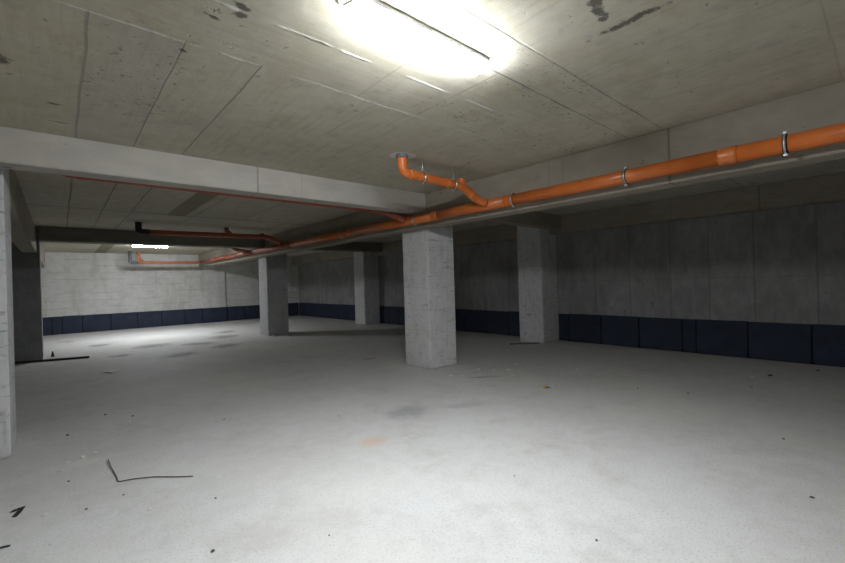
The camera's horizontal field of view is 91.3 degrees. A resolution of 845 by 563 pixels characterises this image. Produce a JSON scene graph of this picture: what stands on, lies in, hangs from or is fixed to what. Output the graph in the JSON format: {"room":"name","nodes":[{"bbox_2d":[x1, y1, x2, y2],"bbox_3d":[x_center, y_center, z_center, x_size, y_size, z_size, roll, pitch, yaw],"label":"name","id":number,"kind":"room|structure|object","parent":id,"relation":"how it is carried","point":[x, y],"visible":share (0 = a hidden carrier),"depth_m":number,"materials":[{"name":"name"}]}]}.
{"room":"parking garage","nodes":[
{"label":"parking garage","id":0,"kind":"room"},
{"bbox_2d":[41,252,298,334],"bbox_3d":[-10.791,0.358,15.161,13.626,2.739,0.300,-2,0,-41],"label":"wall","id":1,"kind":"structure","parent":0,"point":[72,283],"depth_m":15.14,"materials":[{"name":"concrete"}]},
{"bbox_2d":[43,317,51,335],"bbox_3d":[-12.521,1.477,13.388,0.744,0.596,0.030,-2,0,-41],"label":"baseboard","id":2,"kind":"structure","parent":1,"relation":"attached to","point":[47,321],"depth_m":13.55,"materials":[{"name":"blue paint"}]},
{"bbox_2d":[52,315,82,334],"bbox_3d":[-11.947,1.457,13.894,0.794,0.605,0.030,-2,0,-41],"label":"baseboard","id":3,"kind":"structure","parent":1,"relation":"attached to","point":[74,323],"depth_m":13.88,"materials":[{"name":"blue paint"}]},
{"bbox_2d":[83,308,202,331],"bbox_3d":[-10.249,1.411,15.387,3.739,0.599,0.033,-2,0,-41],"label":"baseboard","id":4,"kind":"structure","parent":1,"relation":"attached to","point":[95,322],"depth_m":15.23,"materials":[{"name":"blue paint"}]},
{"bbox_2d":[202,307,226,322],"bbox_3d":[-8.474,1.361,16.844,0.919,0.597,0.030,-2,0,-41],"label":"baseboard","id":5,"kind":"structure","parent":1,"relation":"attached to","point":[218,314],"depth_m":16.82,"materials":[{"name":"blue paint"}]},
{"bbox_2d":[227,305,259,320],"bbox_3d":[-7.623,1.337,17.700,1.509,0.597,0.033,-2,0,-41],"label":"baseboard","id":6,"kind":"structure","parent":1,"relation":"attached to","point":[233,312],"depth_m":17.65,"materials":[{"name":"blue paint"}]},
{"bbox_2d":[288,303,298,315],"bbox_3d":[-6.126,1.293,19.018,0.889,0.599,0.034,-2,0,-41],"label":"baseboard","id":7,"kind":"structure","parent":1,"relation":"attached to","point":[293,308],"depth_m":19.12,"materials":[{"name":"blue paint"}]},
{"bbox_2d":[202,264,225,307],"bbox_3d":[-8.533,0.293,16.895,0.870,2.739,0.078,-2,0,-41],"label":"wall","id":8,"kind":"structure","parent":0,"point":[213,277],"depth_m":16.86,"materials":[{"name":"grey concrete"}]},
{"bbox_2d":[0,315,844,562],"bbox_3d":[-3.132,1.597,6.504,13.626,0.200,23.364,-2,0,-41],"label":"floor","id":9,"kind":"structure","parent":0,"point":[412,467],"depth_m":3.37,"materials":[{"name":"concrete"}]},
{"bbox_2d":[0,168,16,458],"bbox_3d":[-4.003,0.150,3.583,0.600,2.739,0.638,-2,0,-41],"label":"concrete pillar","id":10,"kind":"structure","parent":9,"relation":"on","point":[8,434],"depth_m":3.55,"materials":[{"name":"grey concrete"}]},
{"bbox_2d":[10,506,24,516],"bbox_3d":[-2.596,1.470,2.627,0.069,0.016,0.110,-2,0,-26],"label":"scrap","id":11,"kind":"object","parent":9,"relation":"on","point":[20,509],"visible":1,"depth_m":2.64,"materials":[{"name":"black"}]},
{"bbox_2d":[11,228,43,361],"bbox_3d":[-8.345,0.282,8.597,0.600,2.739,0.638,-2,0,-41],"label":"concrete pillar","id":12,"kind":"structure","parent":9,"relation":"on","point":[26,266],"depth_m":8.42,"materials":[{"name":"grey concrete"}]},
{"bbox_2d":[15,356,89,363],"bbox_3d":[-7.588,1.608,8.481,1.200,0.040,0.050,-2,0,-22],"label":"batten","id":13,"kind":"object","parent":9,"relation":"on","point":[81,357],"visible":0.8,"depth_m":8.45,"materials":[{"name":"black wood"}]},
{"bbox_2d":[108,459,192,481],"bbox_3d":[-2.180,1.454,3.121,0.927,0.022,0.228,-2,0,20],"label":"wire","id":14,"kind":"object","parent":9,"relation":"on","point":[108,459],"visible":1,"depth_m":3.06,"materials":[{"name":"black metal"}]},
{"bbox_2d":[258,254,288,335],"bbox_3d":[-4.351,0.167,12.041,0.598,2.739,0.638,-2,0,-41],"label":"concrete pillar","id":15,"kind":"structure","parent":9,"relation":"on","point":[273,284],"depth_m":11.81,"materials":[{"name":"grey concrete"}]},
{"bbox_2d":[354,252,379,324],"bbox_3d":[-1.961,0.099,14.507,0.629,2.739,0.628,-2,0,-41],"label":"concrete pillar","id":16,"kind":"structure","parent":9,"relation":"on","point":[366,270],"depth_m":14.27,"materials":[{"name":"grey concrete"}]},
{"bbox_2d":[402,225,456,369],"bbox_3d":[0.108,0.033,6.973,0.598,2.739,0.638,-2,0,-41],"label":"concrete pillar","id":17,"kind":"structure","parent":9,"relation":"on","point":[428,259],"depth_m":6.74,"materials":[{"name":"grey concrete"}]},
{"bbox_2d":[510,343,538,344],"bbox_3d":[2.188,1.332,8.863,0.620,0.020,0.050,-2,0,0],"label":"timber lath","id":18,"kind":"object","parent":9,"relation":"on","point":[510,343],"visible":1,"depth_m":8.84,"materials":[{"name":"wood"}]},
{"bbox_2d":[517,226,558,342],"bbox_3d":[2.602,-0.038,9.320,0.629,2.739,0.618,-2,0,-41],"label":"concrete pillar","id":19,"kind":"structure","parent":9,"relation":"on","point":[537,257],"depth_m":9.09,"materials":[{"name":"grey concrete"}]},
{"bbox_2d":[0,0,844,256],"bbox_3d":[-3.219,-1.365,6.506,13.626,0.250,23.364,-2,0,-41],"label":"ceiling","id":20,"kind":"structure","parent":0,"point":[319,88],"depth_m":2.80,"materials":[{"name":"concrete"}]},
{"bbox_2d":[9,169,44,266],"bbox_3d":[-8.301,-0.839,8.720,0.223,0.501,12.707,-2,0,-41],"label":"concrete beam","id":21,"kind":"structure","parent":20,"relation":"attached to","point":[23,230],"depth_m":5.62,"materials":[{"name":"grey concrete"}]},
{"bbox_2d":[132,245,167,247],"bbox_3d":[-8.157,-1.059,12.368,0.890,0.063,0.104,-2,0,-41],"label":"ceiling light","id":22,"kind":"object","parent":20,"relation":"attached to","point":[132,245],"visible":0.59,"depth_m":12.28,"materials":[{"name":"white plastic"}]},
{"bbox_2d":[38,226,264,248],"bbox_3d":[-6.110,-1.009,9.871,4.499,0.288,0.420,-2,0,-41],"label":"concrete beam","id":23,"kind":"structure","parent":20,"relation":"attached to","point":[49,234],"depth_m":9.24,"materials":[{"name":"grey concrete"}]},
{"bbox_2d":[128,251,200,263],"bbox_3d":[-9.207,-0.833,14.829,2.246,0.451,0.127,-2,0,-41],"label":"pipe","id":24,"kind":"object","parent":20,"relation":"hanging from","point":[130,261],"visible":1,"depth_m":14.52,"materials":[{"name":"orange plastic"}]},
{"bbox_2d":[135,222,281,244],"bbox_3d":[-4.520,-1.023,9.034,2.916,0.368,0.225,-2,0,-41],"label":"pipe","id":25,"kind":"object","parent":20,"relation":"hanging from","point":[138,225],"visible":1,"depth_m":8.90,"materials":[{"name":"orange plastic"}]},
{"bbox_2d":[0,126,425,214],"bbox_3d":[-1.760,-1.140,4.840,4.614,0.288,0.240,-2,0,-41],"label":"concrete beam","id":26,"kind":"structure","parent":20,"relation":"attached to","point":[20,149],"depth_m":4.12,"materials":[{"name":"grey concrete"}]},
{"bbox_2d":[62,175,405,222],"bbox_3d":[-1.805,-1.069,5.056,4.059,0.427,0.180,-2,0,-41],"label":"pipe","id":27,"kind":"object","parent":20,"relation":"hanging from","point":[394,215],"visible":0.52,"depth_m":4.91,"materials":[{"name":"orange plastic"}]},
{"bbox_2d":[78,177,90,180],"bbox_3d":[-3.184,-1.008,3.886,0.090,0.113,0.113,-2,0,-41],"label":"socket","id":28,"kind":"object","parent":27,"relation":"attached to","point":[80,178],"depth_m":3.87,"materials":[{"name":"red plastic"}]},
{"bbox_2d":[391,212,398,219],"bbox_3d":[-0.420,-1.004,6.285,0.125,0.130,0.113,-2,0,-27],"label":"socket","id":29,"kind":"object","parent":27,"relation":"attached to","point":[394,215],"depth_m":6.24,"materials":[{"name":"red plastic"}]},
{"bbox_2d":[231,248,248,252],"bbox_3d":[-5.171,-0.979,11.646,0.567,0.400,0.140,-2,0,8],"label":"pipe","id":30,"kind":"object","parent":20,"relation":"attached to","point":[234,249],"visible":0.55,"depth_m":11.62,"materials":[{"name":"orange plastic"}]},
{"bbox_2d":[311,242,381,251],"bbox_3d":[-2.857,-1.102,12.735,3.651,0.288,0.420,-2,0,-41],"label":"concrete beam","id":31,"kind":"structure","parent":20,"relation":"attached to","point":[354,246],"depth_m":13.15,"materials":[{"name":"grey concrete"}]},
{"bbox_2d":[337,0,489,72],"bbox_3d":[0.048,-1.307,2.083,1.089,0.063,0.414,-2,0,-41],"label":"ceiling light","id":32,"kind":"object","parent":20,"relation":"attached to","point":[375,11],"visible":1,"depth_m":2.14,"materials":[{"name":"white plastic"}]},
{"bbox_2d":[396,153,487,206],"bbox_3d":[0.262,-1.127,4.740,1.380,0.433,0.152,-2,0,-40],"label":"pipe","id":33,"kind":"object","parent":20,"relation":"attached to","point":[459,184],"visible":1,"depth_m":4.61,"materials":[{"name":"orange plastic"}]},
{"bbox_2d":[397,157,406,166],"bbox_3d":[-0.214,-1.251,4.334,0.113,0.090,0.113,-2,0,-41],"label":"socket","id":34,"kind":"object","parent":33,"relation":"attached to","point":[401,161],"depth_m":4.29,"materials":[{"name":"orange plastic"}]},
{"bbox_2d":[409,169,418,179],"bbox_3d":[-0.106,-1.145,4.427,0.093,0.113,0.113,-2,0,-41],"label":"socket","id":35,"kind":"object","parent":33,"relation":"attached to","point":[414,175],"depth_m":4.39,"materials":[{"name":"orange plastic"}]},
{"bbox_2d":[445,178,454,187],"bbox_3d":[0.307,-1.140,4.790,0.093,0.113,0.113,-2,0,-41],"label":"socket","id":36,"kind":"object","parent":33,"relation":"attached to","point":[450,182],"depth_m":4.75,"materials":[{"name":"orange plastic"}]},
{"bbox_2d":[468,190,476,200],"bbox_3d":[0.610,-1.052,5.054,0.129,0.133,0.113,-2,0,-41],"label":"socket","id":37,"kind":"object","parent":33,"relation":"attached to","point":[472,195],"depth_m":5.01,"materials":[{"name":"orange plastic"}]},
{"bbox_2d":[476,211,560,229],"bbox_3d":[1.535,-1.234,7.743,3.651,0.288,0.240,-2,0,-41],"label":"concrete beam","id":38,"kind":"structure","parent":20,"relation":"attached to","point":[534,219],"depth_m":8.16,"materials":[{"name":"grey concrete"}]},
{"bbox_2d":[199,81,844,266],"bbox_3d":[-1.361,-1.043,8.079,0.260,0.501,22.684,-2,0,-41],"label":"concrete beam","id":39,"kind":"structure","parent":20,"relation":"attached to","point":[824,106],"depth_m":3.97,"materials":[{"name":"grey concrete"}]},
{"bbox_2d":[200,122,844,263],"bbox_3d":[-2.148,-0.899,8.625,0.203,0.232,18.750,-2,0,-41],"label":"drain pipe","id":40,"kind":"object","parent":39,"relation":"attached to","point":[787,143],"visible":1,"depth_m":3.88,"materials":[{"name":"orange plastic"}]},
{"bbox_2d":[430,210,440,220],"bbox_3d":[0.194,-0.948,5.924,0.149,0.149,0.130,-2,0,-41],"label":"socket","id":41,"kind":"object","parent":40,"relation":"attached to","point":[433,215],"depth_m":5.87,"materials":[{"name":"orange plastic"}]},
{"bbox_2d":[502,194,513,206],"bbox_3d":[1.052,-0.972,4.948,0.149,0.149,0.130,-2,0,-41],"label":"socket","id":42,"kind":"object","parent":40,"relation":"attached to","point":[507,200],"depth_m":4.90,"materials":[{"name":"orange plastic"}]},
{"bbox_2d":[717,145,738,165],"bbox_3d":[2.472,-1.015,3.335,0.149,0.149,0.130,-2,0,-41],"label":"socket","id":43,"kind":"object","parent":40,"relation":"attached to","point":[728,155],"depth_m":3.29,"materials":[{"name":"orange plastic"}]},
{"bbox_2d":[292,172,844,264],"bbox_3d":[1.562,-1.190,10.708,0.306,0.374,22.764,-2,0,-41],"label":"concrete beam","id":44,"kind":"structure","parent":20,"relation":"attached to","point":[830,188],"depth_m":7.19,"materials":[{"name":"grey concrete"}]},
{"bbox_2d":[298,202,844,324],"bbox_3d":[1.824,-0.015,10.907,0.300,2.739,22.764,-2,0,-41],"label":"wall","id":45,"kind":"structure","parent":0,"point":[787,265],"depth_m":7.49,"materials":[{"name":"concrete"}]},
{"bbox_2d":[299,303,354,320],"bbox_3d":[-4.084,1.230,17.403,0.034,0.604,5.094,-2,0,-41],"label":"baseboard","id":46,"kind":"structure","parent":45,"relation":"attached to","point":[342,308],"depth_m":17.19,"materials":[{"name":"blue paint"}]},
{"bbox_2d":[379,306,399,324],"bbox_3d":[-1.131,1.142,14.047,0.034,0.602,1.112,-2,0,-41],"label":"baseboard","id":47,"kind":"structure","parent":45,"relation":"attached to","point":[393,310],"depth_m":14.01,"materials":[{"name":"blue paint"}]},
{"bbox_2d":[399,307,404,324],"bbox_3d":[-0.521,1.124,13.354,0.034,0.600,0.744,-2,0,-41],"label":"baseboard","id":48,"kind":"structure","parent":45,"relation":"attached to","point":[401,309],"depth_m":13.50,"materials":[{"name":"blue paint"}]},
{"bbox_2d":[455,309,519,335],"bbox_3d":[1.675,1.055,10.858,0.034,0.606,2.954,-2,0,-41],"label":"baseboard","id":49,"kind":"structure","parent":45,"relation":"attached to","point":[497,322],"depth_m":10.78,"materials":[{"name":"blue paint"}]},
{"bbox_2d":[559,314,569,340],"bbox_3d":[3.148,1.016,9.184,0.034,0.595,0.254,-2,0,-41],"label":"baseboard","id":50,"kind":"structure","parent":45,"relation":"attached to","point":[563,318],"depth_m":9.16,"materials":[{"name":"blue paint"}]},
{"bbox_2d":[569,314,682,351],"bbox_3d":[3.957,0.989,8.265,0.034,0.601,2.204,-2,0,-41],"label":"baseboard","id":51,"kind":"structure","parent":45,"relation":"attached to","point":[654,333],"depth_m":8.13,"materials":[{"name":"blue paint"}]},
{"bbox_2d":[682,319,696,352],"bbox_3d":[4.756,0.968,7.357,0.034,0.594,0.224,-2,0,-41],"label":"baseboard","id":52,"kind":"structure","parent":45,"relation":"attached to","point":[689,329],"depth_m":7.34,"materials":[{"name":"blue paint"}]},
{"bbox_2d":[696,319,844,366],"bbox_3d":[5.565,0.940,6.437,0.034,0.602,2.234,-2,0,-41],"label":"baseboard","id":53,"kind":"structure","parent":45,"relation":"attached to","point":[785,342],"depth_m":6.47,"materials":[{"name":"blue paint"}]}
]}

